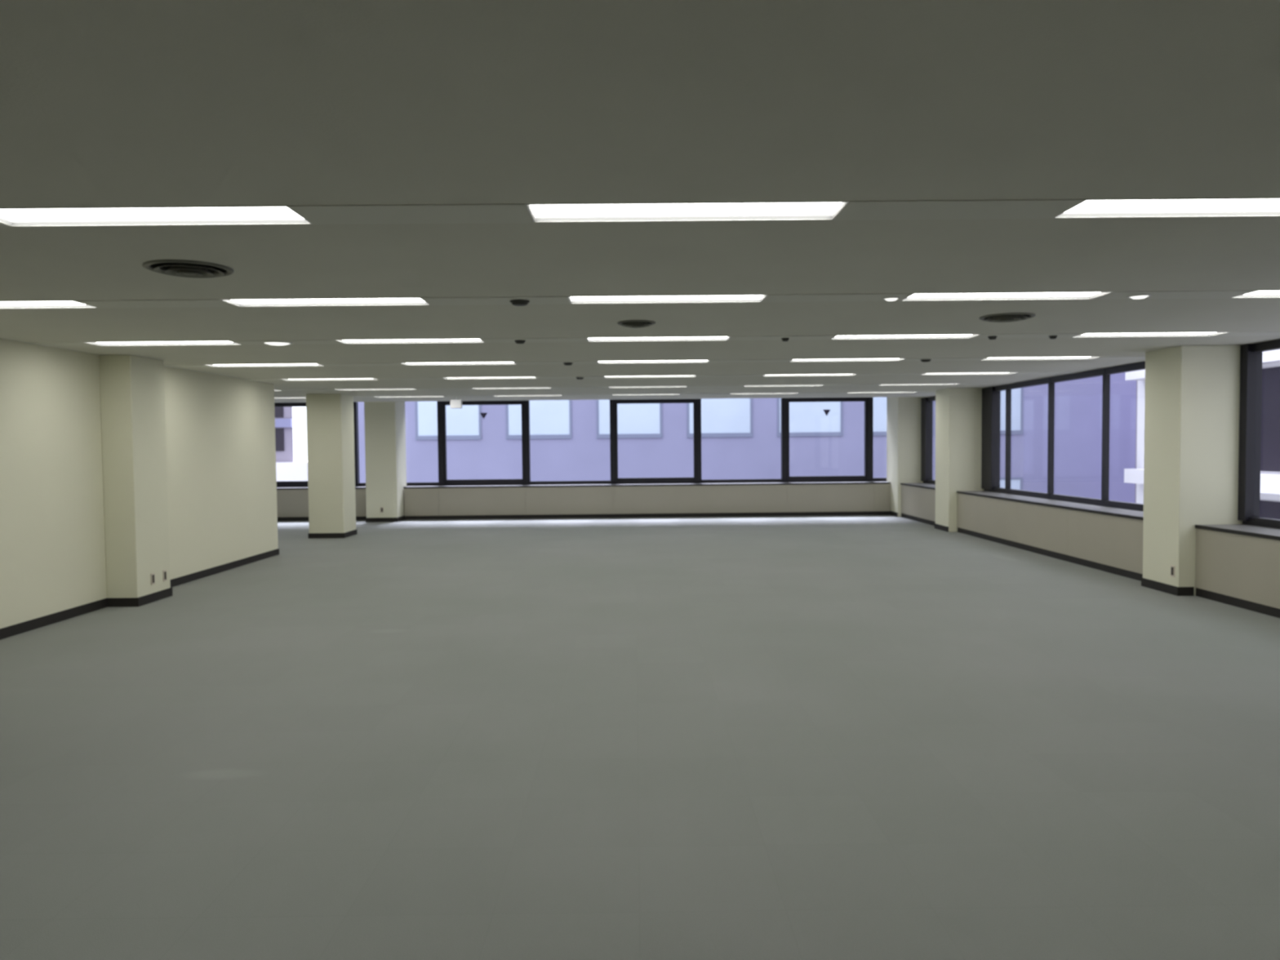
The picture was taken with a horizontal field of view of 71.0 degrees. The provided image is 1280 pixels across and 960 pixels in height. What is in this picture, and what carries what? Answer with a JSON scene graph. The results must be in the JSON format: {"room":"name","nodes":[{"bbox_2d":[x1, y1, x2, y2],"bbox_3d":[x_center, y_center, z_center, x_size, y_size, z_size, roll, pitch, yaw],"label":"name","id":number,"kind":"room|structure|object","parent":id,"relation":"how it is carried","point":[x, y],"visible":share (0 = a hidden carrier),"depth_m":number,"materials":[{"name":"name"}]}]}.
{"room":"open-plan office","nodes":[
{"label":"open-plan office","id":0,"kind":"room"},
{"bbox_2d":[0,338,278,628],"bbox_3d":[-5.500,0.138,5.929,0.150,2.553,15.100,-1,2,0],"label":"wall","id":1,"kind":"structure","parent":0,"point":[220,430],"depth_m":8.84,"materials":[{"name":"beige paint"}]},
{"bbox_2d":[0,548,279,639],"bbox_3d":[-5.482,1.369,5.983,0.162,0.090,15.112,-1,2,0],"label":"baseboard","id":2,"kind":"structure","parent":1,"relation":"attached to","point":[12,630],"depth_m":8.85,"materials":[{"name":"black plastic"}]},
{"bbox_2d":[0,515,1279,959],"bbox_3d":[-2.126,1.328,9.346,17.020,0.150,22.200,-1,2,0],"label":"floor","id":3,"kind":"structure","parent":0,"point":[839,737],"depth_m":4.58,"materials":[{"name":"carpet"}]},
{"bbox_2d":[99,355,172,607],"bbox_3d":[-5.280,0.003,9.413,0.326,2.552,0.674,-1,2,0],"label":"square column","id":4,"kind":"structure","parent":3,"relation":"on","point":[132,392],"depth_m":9.13,"materials":[{"name":"beige paint"}]},
{"bbox_2d":[276,486,366,520],"bbox_3d":[-8.192,0.537,19.983,4.588,0.730,0.410,-1,2,0],"label":"base cabinet","id":5,"kind":"object","parent":3,"relation":"on","point":[292,503],"visible":0.07,"depth_m":19.80,"materials":[{"name":"beige paint"}]},
{"bbox_2d":[276,486,365,488],"bbox_3d":[-8.196,0.187,19.974,4.588,0.029,0.402,-1,2,0],"label":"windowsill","id":6,"kind":"structure","parent":5,"relation":"on","point":[355,486],"depth_m":19.90,"materials":[{"name":"grey laminate"}]},
{"bbox_2d":[306,393,357,538],"bbox_3d":[-5.577,-0.256,16.222,0.644,2.552,0.724,-1,2,0],"label":"square column","id":7,"kind":"structure","parent":3,"relation":"on","point":[329,417],"depth_m":15.89,"materials":[{"name":"beige paint"}]},
{"bbox_2d":[364,401,406,522],"bbox_3d":[-5.571,-0.462,19.673,0.694,2.699,0.837,-1,2,0],"label":"square column","id":8,"kind":"structure","parent":3,"relation":"on","point":[384,422],"depth_m":19.28,"materials":[{"name":"beige paint"}]},
{"bbox_2d":[404,481,890,519],"bbox_3d":[0.166,0.456,20.026,10.750,0.730,0.410,-1,2,0],"label":"wall","id":9,"kind":"structure","parent":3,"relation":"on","point":[822,498],"depth_m":19.83,"materials":[{"name":"beige paint"}]},
{"bbox_2d":[408,481,889,486],"bbox_3d":[0.163,0.106,20.017,10.750,0.029,0.402,-1,2,0],"label":"countertop","id":10,"kind":"structure","parent":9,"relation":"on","point":[820,482],"depth_m":20.03,"materials":[{"name":"grey laminate"}]},
{"bbox_2d":[886,396,924,516],"bbox_3d":[5.897,-0.573,19.723,0.732,2.699,0.855,-1,2,0],"label":"square column","id":11,"kind":"structure","parent":3,"relation":"on","point":[903,413],"depth_m":19.31,"materials":[{"name":"beige paint"}]},
{"bbox_2d":[900,483,935,525],"bbox_3d":[5.875,0.479,18.009,0.510,0.730,2.630,-1,2,0],"label":"wall","id":12,"kind":"structure","parent":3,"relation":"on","point":[917,500],"depth_m":18.16,"materials":[{"name":"beige paint"}]},
{"bbox_2d":[905,483,935,488],"bbox_3d":[5.876,0.130,17.996,0.502,0.029,2.630,-1,2,0],"label":"countertop","id":13,"kind":"structure","parent":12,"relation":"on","point":[928,485],"depth_m":18.54,"materials":[{"name":"grey laminate"}]},
{"bbox_2d":[934,387,984,532],"bbox_3d":[5.877,-0.367,16.291,0.812,2.552,0.720,-1,2,0],"label":"square column","id":14,"kind":"structure","parent":3,"relation":"on","point":[958,411],"depth_m":15.94,"materials":[{"name":"beige paint"}]},
{"bbox_2d":[956,490,1143,581],"bbox_3d":[5.903,0.675,12.898,0.510,0.730,6.120,-1,2,0],"label":"wall","id":15,"kind":"structure","parent":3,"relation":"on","point":[1106,539],"depth_m":12.10,"materials":[{"name":"beige paint"}]},
{"bbox_2d":[959,490,1143,517],"bbox_3d":[5.904,0.326,12.885,0.502,0.029,6.120,-1,2,0],"label":"countertop","id":16,"kind":"structure","parent":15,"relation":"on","point":[1098,508],"depth_m":12.49,"materials":[{"name":"grey laminate"}]},
{"bbox_2d":[1141,345,1242,595],"bbox_3d":[5.904,-0.105,9.465,0.832,2.552,0.662,-1,2,0],"label":"square column","id":17,"kind":"structure","parent":3,"relation":"on","point":[1192,393],"depth_m":9.16,"materials":[{"name":"beige paint"}]},
{"bbox_2d":[1195,524,1279,617],"bbox_3d":[5.942,0.942,5.923,0.510,0.730,6.500,-1,2,0],"label":"wall","id":18,"kind":"structure","parent":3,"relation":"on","point":[1237,565],"depth_m":8.53,"materials":[{"name":"beige paint"}]},
{"bbox_2d":[1200,524,1279,536],"bbox_3d":[5.943,0.593,5.910,0.502,0.029,6.500,-1,2,0],"label":"countertop","id":19,"kind":"structure","parent":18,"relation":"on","point":[1243,527],"depth_m":8.70,"materials":[{"name":"grey laminate"}]},
{"bbox_2d":[0,0,1279,402],"bbox_3d":[-2.152,-1.447,9.240,17.020,0.297,22.200,-1,2,0],"label":"ceiling","id":20,"kind":"structure","parent":0,"point":[104,103],"depth_m":3.14,"materials":[{"name":"white paint"}]},
{"bbox_2d":[0,300,97,308],"bbox_3d":[-4.279,-1.159,5.885,1.290,0.025,0.290,-1,2,0],"label":"recessed light","id":21,"kind":"object","parent":20,"relation":"in","point":[34,304],"visible":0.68,"depth_m":6.00,"materials":[{"name":"white plastic"}]},
{"bbox_2d":[0,301,83,305],"bbox_3d":[-4.279,-1.168,5.885,1.265,0.006,0.265,-1,2,0],"label":"diffuser","id":22,"kind":"object","parent":21,"relation":"attached to","point":[2,303],"depth_m":5.94,"materials":[{"name":"white plastic"}]},
{"bbox_2d":[0,205,313,226],"bbox_3d":[-2.039,-1.096,3.692,1.290,0.025,0.290,-1,2,0],"label":"recessed light","id":23,"kind":"object","parent":20,"relation":"in","point":[205,215],"visible":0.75,"depth_m":3.75,"materials":[{"name":"white plastic"}]},
{"bbox_2d":[0,206,302,221],"bbox_3d":[-2.039,-1.105,3.691,1.265,0.006,0.265,-1,2,0],"label":"diffuser","id":24,"kind":"object","parent":23,"relation":"attached to","point":[104,213],"depth_m":3.72,"materials":[{"name":"white plastic"}]},
{"bbox_2d":[83,340,239,346],"bbox_3d":[-4.291,-1.243,8.091,1.290,0.025,0.290,-1,2,0],"label":"recessed light","id":25,"kind":"object","parent":20,"relation":"in","point":[220,342],"visible":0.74,"depth_m":8.22,"materials":[{"name":"white plastic"}]},
{"bbox_2d":[95,341,232,343],"bbox_3d":[-4.291,-1.253,8.090,1.265,0.006,0.265,-1,2,0],"label":"diffuser","id":26,"kind":"object","parent":25,"relation":"attached to","point":[129,342],"depth_m":8.17,"materials":[{"name":"white plastic"}]},
{"bbox_2d":[142,259,233,278],"bbox_3d":[-2.385,-1.104,4.748,0.430,0.038,0.430,-1,2,0],"label":"ceiling vent","id":27,"kind":"object","parent":20,"relation":"in","point":[178,268],"visible":1,"depth_m":4.69,"materials":[{"name":"black metal"}]},
{"bbox_2d":[205,363,322,367],"bbox_3d":[-4.303,-1.328,10.296,1.290,0.025,0.290,-1,2,0],"label":"recessed light","id":28,"kind":"object","parent":20,"relation":"in","point":[300,364],"visible":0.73,"depth_m":10.43,"materials":[{"name":"white plastic"}]},
{"bbox_2d":[261,341,293,345],"bbox_3d":[-3.274,-1.228,8.097,0.270,0.022,0.270,-1,2,0],"label":"recessed light","id":29,"kind":"object","parent":20,"relation":"in","point":[271,343],"visible":1,"depth_m":8.04,"materials":[{"name":"white plastic"}]},
{"bbox_2d":[220,297,431,306],"bbox_3d":[-2.051,-1.180,5.897,1.290,0.025,0.290,-1,2,0],"label":"recessed light","id":30,"kind":"object","parent":20,"relation":"in","point":[412,300],"visible":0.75,"depth_m":5.99,"materials":[{"name":"white plastic"}]},
{"bbox_2d":[230,297,424,303],"bbox_3d":[-2.052,-1.190,5.896,1.265,0.006,0.265,-1,2,0],"label":"diffuser","id":31,"kind":"object","parent":30,"relation":"attached to","point":[318,300],"depth_m":5.95,"materials":[{"name":"white plastic"}]},
{"bbox_2d":[280,377,376,380],"bbox_3d":[-4.315,-1.412,12.501,1.290,0.025,0.290,-1,2,0],"label":"recessed light","id":32,"kind":"object","parent":20,"relation":"in","point":[351,379],"visible":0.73,"depth_m":12.63,"materials":[{"name":"white plastic"}]},
{"bbox_2d":[336,388,414,390],"bbox_3d":[-4.328,-1.497,14.707,1.290,0.025,0.290,-1,2,0],"label":"recessed light","id":33,"kind":"object","parent":20,"relation":"in","point":[348,388],"visible":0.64,"depth_m":14.84,"materials":[{"name":"white plastic"}]},
{"bbox_2d":[375,395,443,397],"bbox_3d":[-4.340,-1.581,16.912,1.290,0.025,0.290,-1,2,0],"label":"recessed light","id":34,"kind":"object","parent":20,"relation":"in","point":[397,396],"visible":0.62,"depth_m":17.05,"materials":[{"name":"white plastic"}]},
{"bbox_2d":[334,338,485,343],"bbox_3d":[-2.064,-1.265,8.102,1.290,0.025,0.290,-1,2,0],"label":"recessed light","id":35,"kind":"object","parent":20,"relation":"in","point":[405,340],"visible":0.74,"depth_m":8.23,"materials":[{"name":"white plastic"}]},
{"bbox_2d":[343,338,480,341],"bbox_3d":[-2.064,-1.274,8.102,1.265,0.006,0.265,-1,2,0],"label":"diffuser","id":36,"kind":"object","parent":35,"relation":"attached to","point":[405,340],"depth_m":8.17,"materials":[{"name":"white plastic"}]},
{"bbox_2d":[449,397,462,408],"bbox_3d":[-3.554,-1.490,17.335,0.220,0.210,0.063,-1,2,0],"label":"sign box","id":37,"kind":"object","parent":20,"relation":"hanging from","point":[455,403],"visible":1,"depth_m":17.31,"materials":[{"name":"white plastic"}]},
{"bbox_2d":[400,361,515,365],"bbox_3d":[-2.076,-1.349,10.308,1.290,0.025,0.290,-1,2,0],"label":"recessed light","id":38,"kind":"object","parent":20,"relation":"in","point":[481,362],"visible":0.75,"depth_m":10.44,"materials":[{"name":"white plastic"}]},
{"bbox_2d":[441,376,537,379],"bbox_3d":[-2.088,-1.434,12.513,1.290,0.025,0.290,-1,2,0],"label":"recessed light","id":39,"kind":"object","parent":20,"relation":"in","point":[531,377],"visible":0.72,"depth_m":12.65,"materials":[{"name":"white plastic"}]},
{"bbox_2d":[471,386,551,389],"bbox_3d":[-2.100,-1.518,14.718,1.290,0.025,0.290,-1,2,0],"label":"recessed light","id":40,"kind":"object","parent":20,"relation":"in","point":[526,387],"visible":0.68,"depth_m":14.85,"materials":[{"name":"white plastic"}]},
{"bbox_2d":[509,299,529,306],"bbox_3d":[-0.792,-1.164,5.905,0.130,0.028,0.130,-1,2,0],"label":"ceiling speaker","id":41,"kind":"object","parent":20,"relation":"attached to","point":[514,302],"visible":1,"depth_m":5.87,"materials":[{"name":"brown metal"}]},
{"bbox_2d":[492,395,562,396],"bbox_3d":[-2.112,-1.603,16.924,1.290,0.025,0.290,-1,2,0],"label":"recessed light","id":42,"kind":"object","parent":20,"relation":"in","point":[492,395],"visible":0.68,"depth_m":17.05,"materials":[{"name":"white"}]},
{"bbox_2d":[0,199,1084,226],"bbox_3d":[0.383,-1.107,3.704,11.614,0.004,0.290,-1,2,0],"label":"trim","id":43,"kind":"structure","parent":20,"relation":"attached to","point":[1027,208],"depth_m":3.69,"materials":[{"name":"white metal"}]},
{"bbox_2d":[617,320,655,328],"bbox_3d":[-0.028,-1.214,7.019,0.300,0.038,0.300,-1,2,0],"label":"ceiling vent","id":44,"kind":"object","parent":20,"relation":"in","point":[628,323],"visible":1,"depth_m":6.96,"materials":[{"name":"black metal"}]},
{"bbox_2d":[353,391,935,397],"bbox_3d":[-2.193,-1.590,16.924,16.620,0.004,0.290,-1,2,0],"label":"trim","id":45,"kind":"structure","parent":20,"relation":"attached to","point":[931,391],"depth_m":16.91,"materials":[{"name":"white"}]},
{"bbox_2d":[275,382,1013,391],"bbox_3d":[-2.181,-1.506,14.718,16.620,0.004,0.290,-1,2,0],"label":"trim","id":46,"kind":"structure","parent":20,"relation":"attached to","point":[975,383],"depth_m":14.69,"materials":[{"name":"white"}]},
{"bbox_2d":[611,393,680,395],"bbox_3d":[0.115,-1.625,16.935,1.290,0.025,0.290,-1,2,0],"label":"recessed light","id":47,"kind":"object","parent":20,"relation":"in","point":[663,393],"visible":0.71,"depth_m":17.07,"materials":[{"name":"white plastic"}]},
{"bbox_2d":[608,386,687,387],"bbox_3d":[0.127,-1.540,14.730,1.290,0.025,0.290,-1,2,0],"label":"recessed light","id":48,"kind":"object","parent":20,"relation":"in","point":[615,386],"visible":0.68,"depth_m":14.86,"materials":[{"name":"white plastic"}]},
{"bbox_2d":[603,375,696,377],"bbox_3d":[0.139,-1.455,12.524,1.290,0.025,0.290,-1,2,0],"label":"recessed light","id":49,"kind":"object","parent":20,"relation":"in","point":[620,376],"visible":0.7,"depth_m":12.66,"materials":[{"name":"white plastic"}]},
{"bbox_2d":[26,331,1279,346],"bbox_3d":[0.359,-1.276,8.115,11.614,0.004,0.290,-1,2,0],"label":"trim","id":50,"kind":"structure","parent":20,"relation":"attached to","point":[1238,333],"depth_m":8.09,"materials":[{"name":"white"}]},
{"bbox_2d":[596,360,710,363],"bbox_3d":[0.151,-1.371,10.319,1.290,0.025,0.290,-1,2,0],"label":"recessed light","id":51,"kind":"object","parent":20,"relation":"in","point":[662,361],"visible":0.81,"depth_m":10.45,"materials":[{"name":"white plastic"}]},
{"bbox_2d":[609,360,707,361],"bbox_3d":[0.151,-1.380,10.319,1.265,0.006,0.265,-1,2,0],"label":"diffuser","id":52,"kind":"object","parent":51,"relation":"attached to","point":[662,360],"depth_m":10.41,"materials":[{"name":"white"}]},
{"bbox_2d":[164,355,1145,367],"bbox_3d":[0.347,-1.361,10.320,11.614,0.004,0.290,-1,2,0],"label":"trim","id":53,"kind":"structure","parent":20,"relation":"attached to","point":[1119,357],"depth_m":10.29,"materials":[{"name":"white"}]},
{"bbox_2d":[586,336,730,342],"bbox_3d":[0.164,-1.286,8.114,1.290,0.025,0.290,-1,2,0],"label":"recessed light","id":54,"kind":"object","parent":20,"relation":"in","point":[681,338],"visible":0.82,"depth_m":8.24,"materials":[{"name":"white plastic"}]},
{"bbox_2d":[588,337,727,339],"bbox_3d":[0.164,-1.296,8.113,1.265,0.006,0.265,-1,2,0],"label":"diffuser","id":55,"kind":"object","parent":54,"relation":"attached to","point":[589,338],"depth_m":8.21,"materials":[{"name":"white plastic"}]},
{"bbox_2d":[244,371,1081,381],"bbox_3d":[0.334,-1.445,12.526,11.614,0.004,0.290,-1,2,0],"label":"trim","id":56,"kind":"structure","parent":20,"relation":"attached to","point":[1073,372],"depth_m":12.50,"materials":[{"name":"white"}]},
{"bbox_2d":[72,290,1257,307],"bbox_3d":[0.371,-1.192,5.910,11.614,0.004,0.290,-1,2,0],"label":"trim","id":57,"kind":"structure","parent":20,"relation":"attached to","point":[1178,294],"depth_m":5.88,"materials":[{"name":"white"}]},
{"bbox_2d":[567,294,767,303],"bbox_3d":[0.176,-1.202,5.908,1.290,0.025,0.290,-1,2,0],"label":"recessed light","id":58,"kind":"object","parent":20,"relation":"in","point":[696,298],"visible":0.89,"depth_m":6.01,"materials":[{"name":"white plastic"}]},
{"bbox_2d":[570,295,762,300],"bbox_3d":[0.176,-1.211,5.908,1.265,0.006,0.265,-1,2,0],"label":"diffuser","id":59,"kind":"object","parent":58,"relation":"attached to","point":[602,297],"depth_m":5.97,"materials":[{"name":"white plastic"}]},
{"bbox_2d":[524,200,849,222],"bbox_3d":[0.188,-1.117,3.703,1.290,0.025,0.290,-1,2,0],"label":"recessed light","id":60,"kind":"object","parent":20,"relation":"in","point":[810,210],"visible":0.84,"depth_m":3.76,"materials":[{"name":"white plastic"}]},
{"bbox_2d":[530,202,841,217],"bbox_3d":[0.188,-1.127,3.703,1.265,0.006,0.265,-1,2,0],"label":"diffuser","id":61,"kind":"object","parent":60,"relation":"attached to","point":[608,209],"depth_m":3.73,"materials":[{"name":"white plastic"}]},
{"bbox_2d":[729,392,798,394],"bbox_3d":[2.342,-1.646,16.947,1.290,0.025,0.290,-1,2,0],"label":"recessed light","id":62,"kind":"object","parent":20,"relation":"in","point":[751,393],"visible":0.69,"depth_m":17.08,"materials":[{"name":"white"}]},
{"bbox_2d":[743,384,823,386],"bbox_3d":[2.354,-1.562,14.741,1.290,0.025,0.290,-1,2,0],"label":"recessed light","id":63,"kind":"object","parent":20,"relation":"in","point":[793,384],"visible":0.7,"depth_m":14.88,"materials":[{"name":"white plastic"}]},
{"bbox_2d":[762,373,857,376],"bbox_3d":[2.367,-1.477,12.536,1.290,0.025,0.290,-1,2,0],"label":"recessed light","id":64,"kind":"object","parent":20,"relation":"in","point":[800,375],"visible":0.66,"depth_m":12.67,"materials":[{"name":"white plastic"}]},
{"bbox_2d":[789,358,905,361],"bbox_3d":[2.379,-1.392,10.331,1.290,0.025,0.290,-1,2,0],"label":"recessed light","id":65,"kind":"object","parent":20,"relation":"in","point":[842,359],"visible":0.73,"depth_m":10.46,"materials":[{"name":"white plastic"}]},
{"bbox_2d":[793,358,898,359],"bbox_3d":[2.379,-1.402,10.330,1.265,0.006,0.265,-1,2,0],"label":"diffuser","id":66,"kind":"object","parent":65,"relation":"attached to","point":[842,358],"depth_m":10.43,"materials":[{"name":"white plastic"}]},
{"bbox_2d":[830,333,981,339],"bbox_3d":[2.391,-1.308,8.125,1.290,0.025,0.290,-1,2,0],"label":"recessed light","id":67,"kind":"object","parent":20,"relation":"in","point":[957,335],"visible":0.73,"depth_m":8.26,"materials":[{"name":"white plastic"}]},
{"bbox_2d":[835,334,971,337],"bbox_3d":[2.391,-1.317,8.125,1.265,0.006,0.265,-1,2,0],"label":"diffuser","id":68,"kind":"object","parent":67,"relation":"attached to","point":[864,335],"depth_m":8.21,"materials":[{"name":"white plastic"}]},
{"bbox_2d":[880,383,958,385],"bbox_3d":[4.582,-1.583,14.753,1.290,0.025,0.290,-1,2,0],"label":"recessed light","id":69,"kind":"object","parent":20,"relation":"in","point":[882,384],"visible":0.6,"depth_m":14.89,"materials":[{"name":"white plastic"}]},
{"bbox_2d":[922,372,1017,374],"bbox_3d":[4.594,-1.499,12.547,1.290,0.025,0.290,-1,2,0],"label":"recessed light","id":70,"kind":"object","parent":20,"relation":"in","point":[980,373],"visible":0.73,"depth_m":12.68,"materials":[{"name":"white plastic"}]},
{"bbox_2d":[900,291,1113,301],"bbox_3d":[2.403,-1.223,5.920,1.290,0.025,0.290,-1,2,0],"label":"recessed light","id":71,"kind":"object","parent":20,"relation":"in","point":[1074,295],"visible":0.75,"depth_m":6.02,"materials":[{"name":"white plastic"}]},
{"bbox_2d":[907,292,1100,297],"bbox_3d":[2.403,-1.233,5.920,1.265,0.006,0.265,-1,2,0],"label":"diffuser","id":72,"kind":"object","parent":71,"relation":"attached to","point":[980,295],"depth_m":5.98,"materials":[{"name":"white plastic"}]},
{"bbox_2d":[979,312,1035,322],"bbox_3d":[2.813,-1.235,6.873,0.400,0.038,0.400,-1,2,0],"label":"ceiling vent","id":73,"kind":"object","parent":20,"relation":"in","point":[1006,317],"visible":1,"depth_m":6.80,"materials":[{"name":"grey metal"}]},
{"bbox_2d":[981,356,1099,359],"bbox_3d":[4.606,-1.414,10.342,1.290,0.025,0.290,-1,2,0],"label":"recessed light","id":74,"kind":"object","parent":20,"relation":"in","point":[1024,357],"visible":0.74,"depth_m":10.47,"materials":[{"name":"white plastic"}]},
{"bbox_2d":[988,356,1089,358],"bbox_3d":[4.606,-1.423,10.342,1.265,0.006,0.265,-1,2,0],"label":"diffuser","id":75,"kind":"object","parent":74,"relation":"attached to","point":[1024,357],"depth_m":10.45,"materials":[{"name":"white plastic"}]},
{"bbox_2d":[1127,293,1151,298],"bbox_3d":[3.298,-1.207,5.926,0.140,0.022,0.140,-1,2,0],"label":"recessed light","id":76,"kind":"object","parent":20,"relation":"in","point":[1138,295],"visible":1,"depth_m":5.89,"materials":[{"name":"white plastic"}]},
{"bbox_2d":[1073,332,1227,337],"bbox_3d":[4.618,-1.329,8.137,1.290,0.025,0.290,-1,2,0],"label":"recessed light","id":77,"kind":"object","parent":20,"relation":"in","point":[1140,334],"visible":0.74,"depth_m":8.27,"materials":[{"name":"white plastic"}]},
{"bbox_2d":[1084,332,1215,334],"bbox_3d":[4.618,-1.339,8.136,1.265,0.006,0.265,-1,2,0],"label":"diffuser","id":78,"kind":"object","parent":77,"relation":"attached to","point":[1140,333],"depth_m":8.21,"materials":[{"name":"white plastic"}]},
{"bbox_2d":[1053,197,1279,217],"bbox_3d":[2.415,-1.139,3.715,1.290,0.025,0.290,-1,2,0],"label":"recessed light","id":79,"kind":"object","parent":20,"relation":"in","point":[1212,206],"visible":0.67,"depth_m":3.78,"materials":[{"name":"white plastic"}]},
{"bbox_2d":[1064,199,1279,213],"bbox_3d":[2.415,-1.148,3.714,1.265,0.006,0.265,-1,2,0],"label":"diffuser","id":80,"kind":"object","parent":79,"relation":"attached to","point":[1088,206],"depth_m":3.75,"materials":[{"name":"white plastic"}]},
{"bbox_2d":[1231,289,1279,297],"bbox_3d":[4.631,-1.245,5.931,1.290,0.025,0.290,-1,2,0],"label":"recessed light","id":81,"kind":"object","parent":20,"relation":"in","point":[1263,293],"visible":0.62,"depth_m":6.06,"materials":[{"name":"white plastic"}]},
{"bbox_2d":[1244,290,1279,294],"bbox_3d":[4.630,-1.254,5.931,1.265,0.006,0.265,-1,2,0],"label":"diffuser","id":82,"kind":"object","parent":81,"relation":"attached to","point":[1260,292],"depth_m":5.98,"materials":[{"name":"white plastic"}]},
{"bbox_3d":[-2.165,0.466,20.321,16.970,0.730,0.200,-1,2,0],"label":"wall","id":83,"kind":"structure","parent":0,"visible":0},
{"bbox_2d":[274,402,307,485],"bbox_3d":[-7.364,-0.845,20.140,1.927,1.923,0.165,-1,2,0],"label":"window","id":84,"kind":"structure","parent":83,"relation":"in","point":[276,404],"depth_m":20.12,"materials":[{"name":"black metal"}]},
{"bbox_2d":[353,400,440,484],"bbox_3d":[-5.435,-0.864,20.157,1.927,1.923,0.150,-1,2,0],"label":"window","id":85,"kind":"structure","parent":83,"relation":"in","point":[355,403],"depth_m":20.10,"materials":[{"name":"black metal"}]},
{"bbox_2d":[440,400,527,484],"bbox_3d":[-3.506,-0.882,20.159,1.927,1.923,0.165,-1,2,0],"label":"window","id":86,"kind":"structure","parent":83,"relation":"in","point":[444,480],"depth_m":20.11,"materials":[{"name":"black metal"}]},
{"bbox_2d":[525,400,613,483],"bbox_3d":[-1.577,-0.901,20.177,1.927,1.923,0.150,-1,2,0],"label":"window","id":87,"kind":"structure","parent":83,"relation":"in","point":[527,402],"depth_m":20.12,"materials":[{"name":"black metal"}]},
{"bbox_2d":[276,480,886,487],"bbox_3d":[-2.194,0.084,20.246,16.620,0.040,0.120,-1,2,0],"label":"sill","id":88,"kind":"structure","parent":83,"relation":"attached to","point":[807,481],"depth_m":20.20,"materials":[{"name":"black metal"}]},
{"bbox_2d":[612,399,698,482],"bbox_3d":[0.351,-0.920,20.179,1.927,1.923,0.165,-1,2,0],"label":"window","id":89,"kind":"structure","parent":83,"relation":"in","point":[615,402],"depth_m":20.12,"materials":[{"name":"black metal"}]},
{"bbox_2d":[698,398,784,481],"bbox_3d":[2.280,-0.939,20.197,1.927,1.923,0.150,-1,2,0],"label":"window","id":90,"kind":"structure","parent":83,"relation":"in","point":[782,400],"depth_m":20.14,"materials":[{"name":"black metal"}]},
{"bbox_2d":[784,397,870,480],"bbox_3d":[4.209,-0.957,20.199,1.927,1.923,0.165,-1,2,0],"label":"window","id":91,"kind":"structure","parent":83,"relation":"in","point":[867,400],"depth_m":20.15,"materials":[{"name":"black metal"}]},
{"bbox_2d":[870,397,886,479],"bbox_3d":[5.640,-0.971,20.214,0.931,1.923,0.150,-1,2,0],"label":"window","id":92,"kind":"structure","parent":83,"relation":"in","point":[872,477],"depth_m":20.14,"materials":[{"name":"black metal"}]},
{"bbox_3d":[6.271,-0.178,9.335,0.200,2.700,21.800,-1,2,0],"label":"wall","id":93,"kind":"structure","parent":0,"visible":0},
{"bbox_2d":[920,395,935,482],"bbox_3d":[6.121,-0.843,18.601,0.150,1.781,1.368,-1,2,0],"label":"window","id":94,"kind":"structure","parent":93,"relation":"in","point":[926,403],"depth_m":19.00,"materials":[{"name":"black metal"}]},
{"bbox_2d":[981,384,1006,491],"bbox_3d":[6.139,-0.721,15.433,0.150,1.781,0.968,-1,2,0],"label":"window","id":95,"kind":"structure","parent":93,"relation":"in","point":[991,396],"depth_m":15.49,"materials":[{"name":"black metal"}]},
{"bbox_2d":[1005,377,1048,496],"bbox_3d":[6.158,-0.673,14.179,0.105,1.781,1.538,-1,2,0],"label":"window","id":96,"kind":"structure","parent":93,"relation":"in","point":[1044,380],"depth_m":14.89,"materials":[{"name":"black metal"}]},
{"bbox_2d":[1048,368,1110,502],"bbox_3d":[6.167,-0.614,12.630,0.105,1.781,1.558,-1,2,0],"label":"window","id":97,"kind":"structure","parent":93,"relation":"in","point":[1098,372],"depth_m":13.22,"materials":[{"name":"black metal"}]},
{"bbox_2d":[923,481,1279,528],"bbox_3d":[6.207,0.360,10.991,0.120,0.040,16.670,-1,2,0],"label":"sill","id":98,"kind":"structure","parent":93,"relation":"attached to","point":[1246,522],"depth_m":12.13,"materials":[{"name":"black metal"}]},
{"bbox_2d":[1102,361,1145,507],"bbox_3d":[6.164,-0.544,10.816,0.150,1.781,2.068,-1,2,0],"label":"window","id":99,"kind":"structure","parent":93,"relation":"in","point":[1108,371],"depth_m":11.80,"materials":[{"name":"black metal"}]},
{"bbox_2d":[1237,339,1279,524],"bbox_3d":[6.178,-0.447,8.268,0.150,1.781,1.728,-1,2,0],"label":"window","id":100,"kind":"structure","parent":93,"relation":"in","point":[1251,354],"depth_m":9.03,"materials":[{"name":"black metal"}]},
{"label":"outside","id":101,"kind":"structure","parent":0,"visible":0},
{"bbox_3d":[-0.111,7.342,35.307,120.000,0.200,110.000,-1,2,0],"label":"street","id":102,"kind":"object","parent":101,"visible":0},
{"bbox_2d":[274,406,307,480],"bbox_3d":[-20.231,0.067,44.724,20.000,14.000,10.400,-1,2,0],"label":"building","id":103,"kind":"structure","parent":102,"relation":"on","point":[287,468],"depth_m":39.77,"materials":[{"name":"grey"}]},
{"bbox_2d":[358,372,1136,502],"bbox_3d":[3.024,-0.884,32.447,25.000,16.400,9.120,-1,2,0],"label":"office building","id":104,"kind":"structure","parent":102,"relation":"on","point":[741,437],"depth_m":27.99,"materials":[{"name":"purple tile"}]},
{"bbox_2d":[1124,349,1279,519],"bbox_3d":[18.652,0.509,10.530,10.600,15.000,28.800,-1,2,0],"label":"building","id":105,"kind":"structure","parent":102,"relation":"on","point":[1269,504],"depth_m":19.57,"materials":[{"name":"grey"}]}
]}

